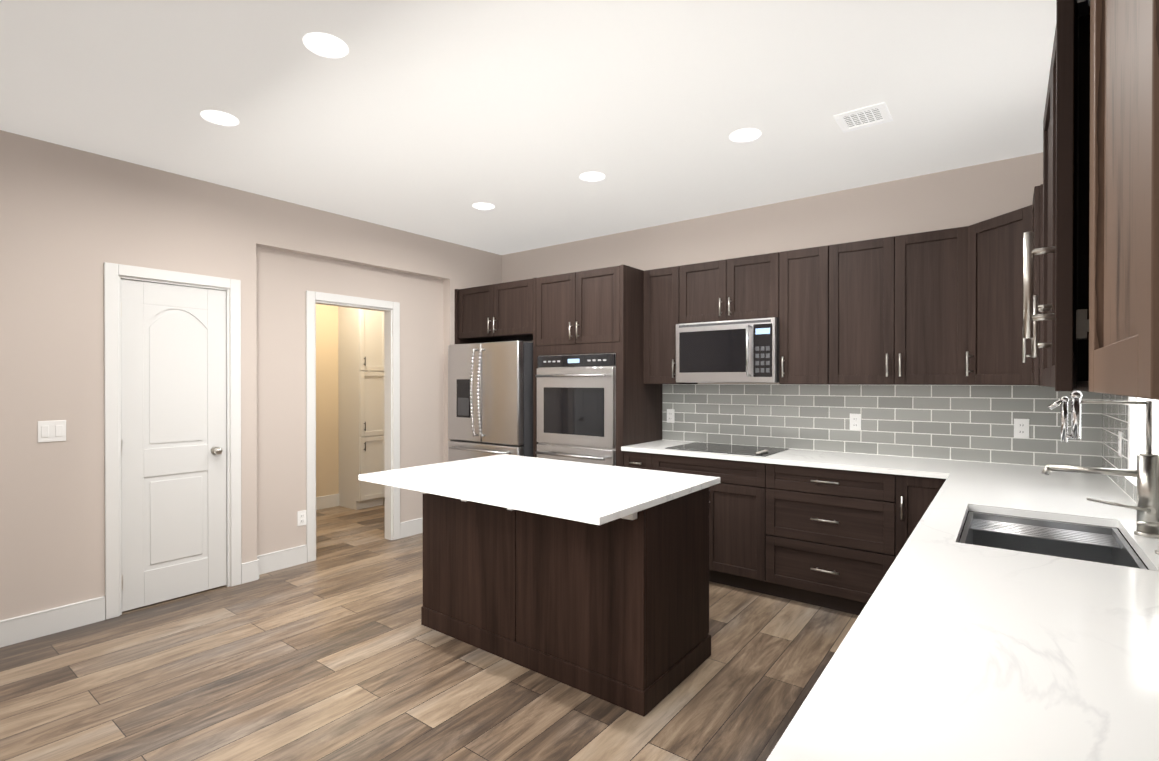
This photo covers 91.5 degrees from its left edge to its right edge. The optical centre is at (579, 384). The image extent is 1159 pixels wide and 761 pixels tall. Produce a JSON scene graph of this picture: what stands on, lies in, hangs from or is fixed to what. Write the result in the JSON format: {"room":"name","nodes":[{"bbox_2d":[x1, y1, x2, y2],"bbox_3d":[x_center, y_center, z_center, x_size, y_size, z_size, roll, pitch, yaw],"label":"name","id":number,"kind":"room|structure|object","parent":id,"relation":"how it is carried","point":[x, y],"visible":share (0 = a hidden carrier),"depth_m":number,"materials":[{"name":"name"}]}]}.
{"room":"kitchen","nodes":[
{"label":"kitchen","id":0,"kind":"room"},
{"bbox_2d":[0,130,499,620],"bbox_3d":[-3.053,0.020,3.186,0.200,2.740,7.120,0,0,37],"label":"wall","id":1,"kind":"structure","parent":0,"point":[72,220],"depth_m":3.53,"materials":[{"name":"beige paint"}]},
{"bbox_2d":[38,420,65,442],"bbox_3d":[-2.946,0.261,3.156,0.007,0.118,0.118,0,0,37],"label":"light switch","id":2,"kind":"object","parent":1,"relation":"attached to","point":[52,431],"visible":1,"depth_m":3.15,"materials":[{"name":"white plastic"}]},
{"bbox_2d":[0,596,104,647],"bbox_3d":[-3.914,1.326,1.873,0.023,0.140,3.677,0,0,37],"label":"baseboard","id":3,"kind":"structure","parent":1,"relation":"attached to","point":[22,628],"depth_m":3.15,"materials":[{"name":"white wood"}]},
{"bbox_2d":[121,279,226,611],"bbox_3d":[-2.583,0.368,3.627,0.114,2.016,0.588,0,0,37],"label":"closet door","id":4,"kind":"structure","parent":1,"relation":"in","point":[173,433],"depth_m":3.62,"materials":[{"name":"white wood"}]},
{"bbox_2d":[248,545,306,580],"bbox_3d":[-2.238,1.316,4.231,0.040,0.140,0.402,0,0,37],"label":"baseboard","id":5,"kind":"structure","parent":1,"relation":"attached to","point":[277,560],"depth_m":4.21,"materials":[{"name":"white wood"}]},
{"bbox_2d":[297,510,305,525],"bbox_3d":[-2.148,1.035,4.375,0.007,0.115,0.072,0,0,37],"label":"outlet","id":6,"kind":"object","parent":1,"relation":"attached to","point":[301,518],"visible":1,"depth_m":4.37,"materials":[{"name":"white plastic"}]},
{"bbox_2d":[400,517,422,537],"bbox_3d":[-1.453,1.311,5.265,0.040,0.140,0.502,0,0,37],"label":"baseboard","id":7,"kind":"structure","parent":1,"relation":"attached to","point":[411,527],"depth_m":5.17,"materials":[{"name":"white wood"}]},
{"bbox_2d":[316,304,338,496],"bbox_3d":[-1.803,0.012,4.999,0.003,2.740,2.719,0,0,37],"label":"wall","id":8,"kind":"structure","parent":0,"point":[327,459],"depth_m":4.62,"materials":[{"name":"beige paint"}]},
{"bbox_2d":[316,493,383,509],"bbox_3d":[-3.033,1.307,6.012,0.018,0.140,2.595,0,0,37],"label":"baseboard","id":9,"kind":"structure","parent":8,"relation":"attached to","point":[322,502],"depth_m":6.30,"materials":[{"name":"white"}]},
{"bbox_2d":[0,497,858,760],"bbox_3d":[-1.790,1.424,2.309,6.720,0.060,7.240,0,0,37],"label":"floor","id":10,"kind":"structure","parent":0,"point":[335,650],"depth_m":2.62,"materials":[{"name":"wood"}]},
{"bbox_2d":[338,306,384,509],"bbox_3d":[-2.446,0.241,6.405,0.471,2.270,0.340,0,0,37],"label":"pantry cabinet","id":11,"kind":"object","parent":10,"relation":"on","point":[361,387],"visible":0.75,"depth_m":6.28,"materials":[{"name":"white wood"}]},
{"bbox_2d":[448,341,532,461],"bbox_3d":[-0.684,0.503,5.291,0.906,1.755,0.816,0,0,37],"label":"refrigerator","id":12,"kind":"object","parent":10,"relation":"on","point":[490,398],"visible":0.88,"depth_m":4.95,"materials":[{"name":"grey metal"}]},
{"bbox_2d":[371,482,710,716],"bbox_3d":[-0.211,0.949,2.964,1.492,0.886,1.038,0,0,37],"label":"kitchen island","id":13,"kind":"object","parent":10,"relation":"on","point":[591,579],"depth_m":2.67,"materials":[{"name":"brown wood"}]},
{"bbox_2d":[358,454,719,525],"bbox_3d":[-0.223,0.491,2.947,1.560,0.030,1.080,0,0,37],"label":"island countertop","id":14,"kind":"structure","parent":13,"relation":"on","point":[592,494],"depth_m":2.71,"materials":[{"name":"white stone"}]},
{"bbox_2d":[624,451,659,470],"bbox_3d":[0.644,0.942,4.463,0.308,0.884,0.618,0,0,37],"label":"base cabinet","id":15,"kind":"object","parent":10,"relation":"on","point":[641,460],"depth_m":4.21,"materials":[{"name":"black wood"}]},
{"bbox_2d":[660,454,767,594],"bbox_3d":[1.032,0.943,4.168,0.890,0.884,0.618,0,0,37],"label":"base cabinet","id":16,"kind":"object","parent":10,"relation":"on","point":[738,505],"depth_m":3.79,"materials":[{"name":"black wood"}]},
{"bbox_2d":[621,440,956,477],"bbox_3d":[1.336,0.487,3.916,2.070,0.030,0.648,0,0,37],"label":"countertop","id":17,"kind":"structure","parent":16,"relation":"on","point":[897,465],"depth_m":3.57,"materials":[{"name":"stone"}]},
{"bbox_2d":[665,442,788,456],"bbox_3d":[1.079,0.460,4.131,0.740,0.022,0.510,0,0,37],"label":"cooktop","id":18,"kind":"object","parent":17,"relation":"in","point":[733,449],"visible":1,"depth_m":4.11,"materials":[{"name":"black glass"}]},
{"bbox_2d":[768,463,907,614],"bbox_3d":[1.681,0.946,3.675,0.858,0.884,0.618,0,0,37],"label":"base cabinet","id":19,"kind":"object","parent":10,"relation":"on","point":[835,539],"depth_m":3.42,"materials":[{"name":"black wood"}]},
{"bbox_2d":[908,476,945,537],"bbox_3d":[2.093,0.947,3.362,0.293,0.884,0.618,0,0,37],"label":"base cabinet","id":20,"kind":"object","parent":10,"relation":"on","point":[922,491],"depth_m":3.14,"materials":[{"name":"black wood"}]},
{"bbox_2d":[958,511,1148,569],"bbox_3d":[1.484,0.954,1.808,0.658,0.884,0.885,0,0,37],"label":"sink","id":21,"kind":"object","parent":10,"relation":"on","point":[1059,521],"depth_m":2.00,"materials":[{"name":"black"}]},
{"bbox_2d":[766,460,1158,760],"bbox_3d":[0.914,0.500,1.065,0.668,0.030,5.698,0,0,37],"label":"countertop","id":22,"kind":"structure","parent":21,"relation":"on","point":[950,648],"depth_m":1.03,"materials":[{"name":"stone"}]},
{"bbox_2d":[1042,391,1158,538],"bbox_3d":[1.716,0.251,1.861,0.298,0.461,0.071,0,0,32],"label":"faucet","id":23,"kind":"object","parent":22,"relation":"on","point":[1146,473],"visible":1,"depth_m":1.81,"materials":[{"name":"silver metal"}]},
{"bbox_2d":[1136,521,1158,554],"bbox_3d":[1.648,0.437,1.614,0.082,0.091,0.044,0,0,37],"label":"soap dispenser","id":24,"kind":"object","parent":22,"relation":"on","point":[1139,523],"visible":0.97,"depth_m":1.62,"materials":[{"name":"silver metal"}]},
{"bbox_2d":[0,0,1055,254],"bbox_3d":[-1.790,-1.376,2.296,6.720,0.060,7.240,0,0,37],"label":"ceiling","id":25,"kind":"structure","parent":0,"point":[434,118],"depth_m":2.66,"materials":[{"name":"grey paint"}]},
{"bbox_2d":[201,110,238,125],"bbox_3d":[-1.817,-1.344,2.857,0.164,0.008,0.164,0,0,37],"label":"recessed light","id":26,"kind":"object","parent":25,"relation":"in","point":[220,118],"visible":0.98,"depth_m":2.85,"materials":[{"name":"white"}]},
{"bbox_2d":[303,33,347,57],"bbox_3d":[-1.005,-1.341,2.240,0.164,0.008,0.164,0,0,37],"label":"recessed light","id":27,"kind":"object","parent":25,"relation":"in","point":[327,45],"visible":1,"depth_m":2.23,"materials":[{"name":"white"}]},
{"bbox_2d":[473,203,493,209],"bbox_3d":[-0.728,-1.350,4.290,0.164,0.008,0.164,0,0,37],"label":"recessed light","id":28,"kind":"object","parent":25,"relation":"in","point":[484,206],"visible":0.92,"depth_m":4.28,"materials":[{"name":"white"}]},
{"bbox_2d":[580,172,604,181],"bbox_3d":[0.084,-1.348,3.673,0.164,0.008,0.164,0,0,37],"label":"recessed light","id":29,"kind":"object","parent":25,"relation":"in","point":[592,176],"visible":0.9,"depth_m":3.65,"materials":[{"name":"white"}]},
{"bbox_2d":[730,128,760,141],"bbox_3d":[0.896,-1.345,3.056,0.164,0.008,0.164,0,0,37],"label":"recessed light","id":30,"kind":"object","parent":25,"relation":"in","point":[746,135],"visible":0.98,"depth_m":3.04,"materials":[{"name":"white"}]},
{"bbox_2d":[833,102,891,132],"bbox_3d":[1.431,-1.344,2.851,0.230,0.008,0.230,0,0,37],"label":"ceiling vent","id":31,"kind":"object","parent":25,"relation":"in","point":[867,116],"visible":1,"depth_m":2.85,"materials":[{"name":"white metal"}]},
{"bbox_2d":[500,152,1042,383],"bbox_3d":[1.080,0.014,4.593,4.680,2.740,0.120,0,0,37],"label":"wall","id":32,"kind":"structure","parent":0,"point":[965,196],"depth_m":4.06,"materials":[{"name":"beige paint"}]},
{"bbox_2d":[455,278,534,343],"bbox_3d":[-0.598,-0.680,5.398,0.970,0.480,0.618,0,0,37],"label":"upper cabinet","id":33,"kind":"object","parent":32,"relation":"attached to","point":[500,312],"depth_m":5.14,"materials":[{"name":"black wood"}]},
{"bbox_2d":[535,264,642,351],"bbox_3d":[0.155,-0.622,4.827,0.860,0.590,0.618,0,0,37],"label":"upper cabinet","id":34,"kind":"object","parent":32,"relation":"attached to","point":[597,311],"depth_m":4.51,"materials":[{"name":"black wood"}]},
{"bbox_2d":[536,353,615,465],"bbox_3d":[0.111,0.402,4.775,0.788,1.290,0.675,0,0,37],"label":"wall oven","id":35,"kind":"object","parent":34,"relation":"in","point":[576,408],"visible":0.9,"depth_m":4.53,"materials":[{"name":"grey metal"}]},
{"bbox_2d":[643,266,697,383],"bbox_3d":[0.736,-0.460,4.568,0.318,0.912,0.328,0,0,37],"label":"upper cabinet","id":36,"kind":"object","parent":32,"relation":"attached to","point":[660,286],"depth_m":4.45,"materials":[{"name":"brown wood"}]},
{"bbox_2d":[679,252,778,323],"bbox_3d":[1.165,-0.688,4.241,0.760,0.453,0.328,0,0,37],"label":"upper cabinet","id":37,"kind":"object","parent":32,"relation":"attached to","point":[741,288],"depth_m":4.09,"materials":[{"name":"brown wood"}]},
{"bbox_2d":[676,317,778,382],"bbox_3d":[1.128,-0.236,4.193,0.754,0.444,0.452,0,0,37],"label":"microwave","id":38,"kind":"object","parent":37,"relation":"attached to","point":[739,351],"visible":1,"depth_m":4.03,"materials":[{"name":"grey metal"}]},
{"bbox_2d":[779,244,838,384],"bbox_3d":[1.619,-0.457,3.897,0.380,0.912,0.328,0,0,37],"label":"upper cabinet","id":39,"kind":"object","parent":32,"relation":"attached to","point":[808,277],"depth_m":3.77,"materials":[{"name":"brown wood"}]},
{"bbox_2d":[839,238,878,384],"bbox_3d":[1.874,-0.456,3.704,0.499,0.912,0.328,0,0,37],"label":"upper cabinet","id":40,"kind":"object","parent":32,"relation":"attached to","point":[858,260],"depth_m":3.58,"materials":[{"name":"brown wood"}]},
{"bbox_2d":[662,384,1097,466],"bbox_3d":[1.793,0.235,3.970,2.730,0.473,0.008,0,0,37],"label":"backsplash","id":41,"kind":"structure","parent":32,"relation":"attached to","point":[974,423],"depth_m":3.75,"materials":[{"name":"tile"}]},
{"bbox_2d":[667,409,674,422],"bbox_3d":[0.764,0.263,4.741,0.072,0.115,0.007,0,0,37],"label":"electrical outlet","id":42,"kind":"object","parent":41,"relation":"attached to","point":[670,415],"visible":1,"depth_m":4.74,"materials":[{"name":"white plastic"}]},
{"bbox_2d":[850,413,860,430],"bbox_3d":[1.895,0.257,3.882,0.072,0.115,0.007,0,0,37],"label":"electrical outlet","id":43,"kind":"object","parent":41,"relation":"attached to","point":[855,421],"visible":1,"depth_m":3.88,"materials":[{"name":"white plastic"}]},
{"bbox_2d":[1014,419,1028,438],"bbox_3d":[2.612,0.260,3.338,0.072,0.115,0.007,0,0,37],"label":"electrical outlet","id":44,"kind":"object","parent":41,"relation":"attached to","point":[1021,428],"visible":1,"depth_m":3.34,"materials":[{"name":"white plastic"}]},
{"bbox_2d":[879,228,950,384],"bbox_3d":[2.159,-0.455,3.464,0.482,0.912,0.364,0,0,37],"label":"upper cabinet","id":45,"kind":"object","parent":32,"relation":"attached to","point":[941,307],"depth_m":3.40,"materials":[{"name":"brown wood"}]},
{"bbox_2d":[951,205,1031,384],"bbox_3d":[2.457,-0.453,3.084,0.658,0.912,0.608,0,0,37],"label":"upper cabinet","id":46,"kind":"object","parent":32,"relation":"attached to","point":[987,255],"depth_m":3.10,"materials":[{"name":"brown wood"}]},
{"bbox_2d":[1136,397,1136,451],"bbox_3d":[0.837,0.034,0.307,0.120,2.740,7.240,0,0,37],"label":"wall","id":47,"kind":"structure","parent":0,"point":[1136,397],"depth_m":2.34,"materials":[{"name":"beige paint"}]},
{"bbox_2d":[1023,184,1042,385],"bbox_3d":[2.281,-0.451,2.612,0.368,0.912,0.309,0,0,37],"label":"upper cabinet","id":48,"kind":"object","parent":47,"relation":"attached to","point":[1037,216],"visible":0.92,"depth_m":2.57,"materials":[{"name":"brown wood"}]},
{"bbox_2d":[1031,28,1077,389],"bbox_3d":[1.410,-0.446,1.466,0.368,0.912,0.958,0,0,37],"label":"upper cabinet","id":49,"kind":"object","parent":47,"relation":"attached to","point":[1047,345],"visible":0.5,"depth_m":1.57,"materials":[{"name":"brown wood"}]},
{"bbox_2d":[1023,0,1158,399],"bbox_3d":[0.834,-0.442,0.734,0.401,0.912,0.900,0,0,37],"label":"upper cabinet","id":50,"kind":"object","parent":47,"relation":"attached to","point":[1105,250],"visible":1,"depth_m":0.73,"materials":[{"name":"brown wood"}]},
{"bbox_2d":[1098,393,1136,503],"bbox_3d":[1.178,0.250,0.864,0.008,0.473,5.698,0,0,37],"label":"backsplash","id":51,"kind":"structure","parent":47,"relation":"attached to","point":[1112,418],"depth_m":2.76,"materials":[{"name":"tile"}]},
{"bbox_2d":[1118,431,1121,456],"bbox_3d":[2.484,0.273,2.598,0.007,0.115,0.072,0,0,37],"label":"electrical outlet","id":52,"kind":"object","parent":51,"relation":"attached to","point":[1119,443],"visible":0.96,"depth_m":2.58,"materials":[{"name":"white plastic"}]},
{"bbox_2d":[1125,396,1158,485],"bbox_3d":[2.129,-0.294,2.043,0.145,1.360,0.770,0,0,37],"label":"window","id":53,"kind":"structure","parent":47,"relation":"in","point":[1141,437],"depth_m":2.32,"materials":[{"name":"white"}]}
]}

